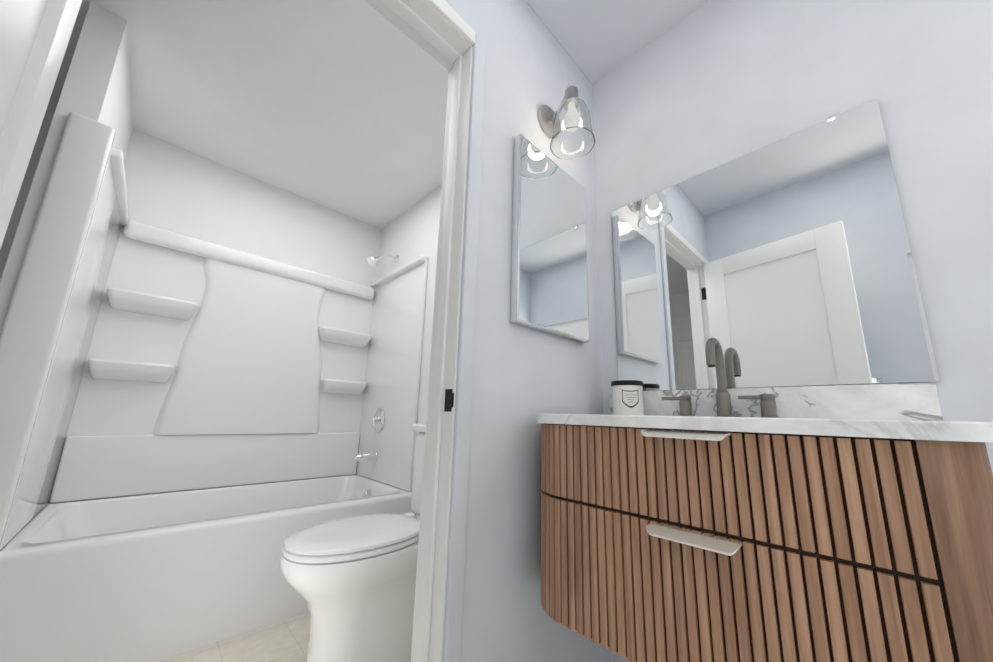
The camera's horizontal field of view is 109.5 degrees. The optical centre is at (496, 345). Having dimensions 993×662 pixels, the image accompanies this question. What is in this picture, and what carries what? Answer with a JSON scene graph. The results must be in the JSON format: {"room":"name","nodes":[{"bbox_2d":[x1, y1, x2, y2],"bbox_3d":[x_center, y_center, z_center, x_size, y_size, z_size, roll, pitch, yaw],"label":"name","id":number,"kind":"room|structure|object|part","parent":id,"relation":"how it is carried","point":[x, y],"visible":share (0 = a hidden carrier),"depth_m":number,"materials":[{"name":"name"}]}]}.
{"room":"bathroom","nodes":[
{"label":"bathroom","id":0,"kind":"room"},
{"bbox_2d":[0,2,132,332],"bbox_3d":[-1.876,-0.095,1.458,0.100,2.460,0.797,12,-16,-43],"label":"wall","id":1,"kind":"structure","parent":0,"point":[97,86],"depth_m":1.36,"materials":[{"name":"white paint"}]},
{"bbox_2d":[51,0,448,228],"bbox_3d":[-1.496,-1.397,1.376,3.650,0.080,2.163,12,-16,-43],"label":"ceiling","id":2,"kind":"structure","parent":0,"point":[340,106],"depth_m":1.77,"materials":[{"name":"paint"}]},
{"bbox_2d":[158,611,410,661],"bbox_3d":[-0.877,0.962,0.184,3.650,0.060,4.132,12,-16,-43],"label":"floor","id":3,"kind":"structure","parent":0,"point":[286,640],"depth_m":1.36,"materials":[{"name":"tile"}]},
{"bbox_2d":[0,112,427,661],"bbox_3d":[-1.309,0.196,1.936,1.583,2.108,0.840,12,-16,-43],"label":"bathtub","id":4,"kind":"object","parent":3,"relation":"on","point":[234,418],"visible":1,"depth_m":1.81,"materials":[{"name":"white plastic"}]},
{"bbox_3d":[-1.559,-0.082,1.186,0.117,1.576,0.040,12,-16,-43],"label":"surround post","id":5,"kind":"part","parent":4,"relation":"part of","materials":[{"name":"white plastic"}]},
{"bbox_3d":[-1.512,-0.528,2.389,1.420,0.105,0.065,12,-16,-43],"label":"surround rail","id":6,"kind":"part","parent":4,"relation":"part of","materials":[{"name":"white plastic"}]},
{"bbox_3d":[-0.896,0.758,2.390,0.142,0.056,0.052,12,-16,-43],"label":"spout","id":7,"kind":"part","parent":4,"relation":"part of","materials":[{"name":"silver metal"}]},
{"bbox_3d":[-0.840,0.539,2.418,0.030,0.063,0.083,12,-16,-43],"label":"valve lever","id":8,"kind":"part","parent":4,"relation":"part of","materials":[{"name":"silver metal"}]},
{"bbox_3d":[-0.833,0.526,2.478,0.016,0.168,0.168,12,-16,-43],"label":"valve plate","id":9,"kind":"part","parent":4,"relation":"part of","materials":[{"name":"silver metal"}]},
{"bbox_3d":[-0.831,-0.668,2.674,0.144,0.063,0.015,12,-16,-43],"label":"shower arm","id":10,"kind":"part","parent":4,"relation":"part of"},
{"bbox_2d":[280,424,425,661],"bbox_3d":[-0.422,0.759,1.434,0.800,0.856,0.450,12,-16,-43],"label":"toilet","id":11,"kind":"object","parent":3,"relation":"on","point":[351,581],"visible":0.54,"depth_m":1.21,"materials":[{"name":"white ceramic"}]},
{"bbox_3d":[-0.524,0.732,1.337,0.507,0.019,0.372,12,-16,-43],"label":"seat","id":12,"kind":"part","parent":11,"relation":"part of","materials":[{"name":"white plastic"}]},
{"bbox_3d":[-0.483,0.960,1.338,0.645,0.420,0.380,12,-16,-43],"label":"bowl","id":13,"kind":"part","parent":11,"relation":"part of","materials":[{"name":"white ceramic"}]},
{"bbox_3d":[-0.524,0.707,1.342,0.505,0.027,0.370,12,-16,-43],"label":"lid","id":14,"kind":"part","parent":11,"relation":"part of","materials":[{"name":"white plastic"}]},
{"bbox_2d":[0,0,610,661],"bbox_3d":[-0.098,-0.146,0.961,1.640,2.460,0.070,12,-16,-43],"label":"wall","id":15,"kind":"structure","parent":0,"point":[523,376],"depth_m":1.10,"materials":[{"name":"paint"}]},
{"bbox_2d":[0,0,48,136],"bbox_3d":[-0.320,-0.141,0.187,0.488,1.650,0.013,-7,-14,37],"label":"door","id":16,"kind":"structure","parent":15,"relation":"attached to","point":[20,21],"depth_m":0.33,"materials":[{"name":"white"}]},
{"bbox_2d":[0,0,81,248],"bbox_3d":[-0.562,-0.057,0.360,0.120,2.000,0.035,-7,-14,37],"label":"stile","id":17,"kind":"object","parent":16,"relation":"attached to","point":[21,129],"depth_m":0.39,"materials":[{"name":"white wood"}]},
{"bbox_2d":[363,0,474,661],"bbox_3d":[-0.406,-0.011,0.681,0.770,2.068,0.138,12,-16,-43],"label":"door frame","id":18,"kind":"structure","parent":15,"relation":"attached to","point":[440,565],"depth_m":0.96,"materials":[{"name":"white wood"}]},
{"bbox_3d":[-0.426,-0.995,0.919,0.757,0.046,0.014,12,-16,-43],"label":"door casing","id":19,"kind":"part","parent":18,"relation":"part of","materials":[{"name":"white wood"}]},
{"bbox_3d":[-0.384,-0.984,0.872,0.747,0.018,0.112,12,-16,-43],"label":"door jamb","id":20,"kind":"part","parent":18,"relation":"part of","materials":[{"name":"white wood"}]},
{"bbox_2d":[444,389,453,411],"bbox_3d":[-0.120,0.138,0.882,0.004,0.056,0.036,12,-16,-43],"label":"strike plate","id":21,"kind":"object","parent":18,"relation":"attached to","point":[447,407],"depth_m":0.88,"materials":[{"name":"black metal"}]},
{"bbox_3d":[-0.111,0.136,0.873,0.004,0.036,0.010,12,-16,-43],"label":"door strike lip","id":22,"kind":"part","parent":21,"relation":"part of","materials":[{"name":"metal"}]},
{"bbox_3d":[-0.340,-1.010,0.832,0.757,0.046,0.014,12,-16,-43],"label":"door casing","id":23,"kind":"part","parent":18,"relation":"part of","materials":[{"name":"white wood"}]},
{"bbox_2d":[381,0,459,62],"bbox_3d":[-0.387,-0.969,0.872,0.725,0.011,0.035,12,-16,-43],"label":"door stop","id":24,"kind":"object","parent":15,"relation":"attached to","point":[419,25],"visible":1,"depth_m":1.03,"materials":[{"name":"white wood"}]},
{"bbox_2d":[416,54,462,661],"bbox_3d":[-0.150,0.071,0.925,0.011,2.017,0.035,12,-16,-43],"label":"door stop","id":25,"kind":"object","parent":15,"relation":"attached to","point":[423,639],"visible":1,"depth_m":0.91,"materials":[{"name":"white wood"}]},
{"bbox_3d":[-0.080,0.044,0.907,0.046,2.068,0.014,12,-16,-43],"label":"door casing","id":26,"kind":"part","parent":15,"relation":"part of","materials":[{"name":"paint"}]},
{"bbox_2d":[510,134,588,342],"bbox_3d":[0.203,-0.355,1.244,0.400,0.641,0.030,12,-16,-43],"label":"medicine cabinet","id":27,"kind":"object","parent":15,"relation":"attached to","point":[549,279],"visible":1,"depth_m":1.19,"materials":[{"name":"white metal"}]},
{"bbox_2d":[538,86,594,159],"bbox_3d":[0.259,-0.818,1.270,0.155,0.230,0.186,12,-16,-43],"label":"sconce","id":28,"kind":"object","parent":15,"relation":"attached to","point":[566,126],"visible":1,"depth_m":1.27,"materials":[{"name":"clear glass"}]},
{"bbox_2d":[563,86,579,111],"bbox_3d":[0.272,-0.898,1.274,0.056,0.062,0.056,12,-16,-43],"label":"socket","id":29,"kind":"object","parent":28,"relation":"attached to","point":[572,91],"depth_m":1.26,"materials":[{"name":"grey metal"}]},
{"bbox_3d":[0.269,-0.789,1.252,0.155,0.168,0.155,12,-16,-43],"label":"lamp shade","id":30,"kind":"part","parent":28,"relation":"part of","materials":[{"name":"clear glass"}]},
{"bbox_2d":[526,0,708,83],"bbox_3d":[0.562,-1.523,0.467,1.985,0.080,1.914,12,-16,-43],"label":"ceiling","id":31,"kind":"structure","parent":0,"point":[597,40],"depth_m":1.42,"materials":[{"name":"paint"}]},
{"bbox_2d":[376,0,992,661],"bbox_3d":[0.334,-0.015,1.552,0.176,2.460,3.948,12,-16,-43],"label":"wall","id":32,"kind":"structure","parent":0,"point":[710,84],"depth_m":1.03,"materials":[{"name":"paint"}]},
{"bbox_2d":[537,338,992,661],"bbox_3d":[0.515,0.295,0.847,0.561,0.705,0.790,12,-16,-43],"label":"bathroom vanity","id":33,"kind":"object","parent":32,"relation":"attached to","point":[833,523],"visible":1,"depth_m":0.58,"materials":[{"name":"wood"}]},
{"bbox_3d":[0.354,0.169,0.667,0.046,0.014,0.150,12,-16,-43],"label":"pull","id":34,"kind":"part","parent":33,"relation":"part of","materials":[{"name":"white metal"}]},
{"bbox_3d":[0.349,0.345,0.632,0.046,0.014,0.150,12,-16,-43],"label":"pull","id":35,"kind":"part","parent":33,"relation":"part of","materials":[{"name":"white metal"}]},
{"bbox_2d":[537,413,992,442],"bbox_3d":[0.526,0.194,0.876,0.539,0.025,0.790,12,-16,-43],"label":"countertop","id":36,"kind":"structure","parent":33,"relation":"on","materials":[{"name":"stone"}]},
{"bbox_2d":[611,380,643,414],"bbox_3d":[0.460,0.188,1.232,0.108,0.122,0.108,12,-16,-43],"label":"candle","id":37,"kind":"object","parent":36,"relation":"on","point":[627,397],"visible":0.83,"depth_m":1.19,"materials":[{"name":"white wax"}]},
{"bbox_2d":[661,395,695,418],"bbox_3d":[0.582,0.196,1.123,0.050,0.069,0.091,12,-16,-43],"label":"handle","id":38,"kind":"object","parent":36,"relation":"on","point":[685,404],"depth_m":1.10,"materials":[{"name":"silver metal"}]},
{"bbox_2d":[705,338,781,420],"bbox_3d":[0.681,0.088,0.988,0.128,0.235,0.156,12,-16,-43],"label":"faucet","id":39,"kind":"object","parent":36,"relation":"on","point":[725,401],"depth_m":1.02,"materials":[{"name":"silver metal"}]},
{"bbox_3d":[0.769,0.380,0.586,0.526,0.440,0.064,12,-16,-43],"label":"panel","id":40,"kind":"part","parent":33,"relation":"part of","materials":[{"name":"brown wood"}]},
{"bbox_2d":[611,99,939,390],"bbox_3d":[0.740,-0.243,1.136,0.017,0.758,0.767,12,-16,-43],"label":"wall mirror","id":41,"kind":"object","parent":32,"relation":"attached to","point":[787,261],"visible":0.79,"depth_m":1.03,"materials":[{"name":"clear glass"}]},
{"bbox_2d":[609,382,943,423],"bbox_3d":[0.714,0.177,1.064,0.020,0.090,0.790,12,-16,-43],"label":"backsplash","id":42,"kind":"structure","parent":32,"relation":"attached to","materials":[{"name":"stone"}]}
]}

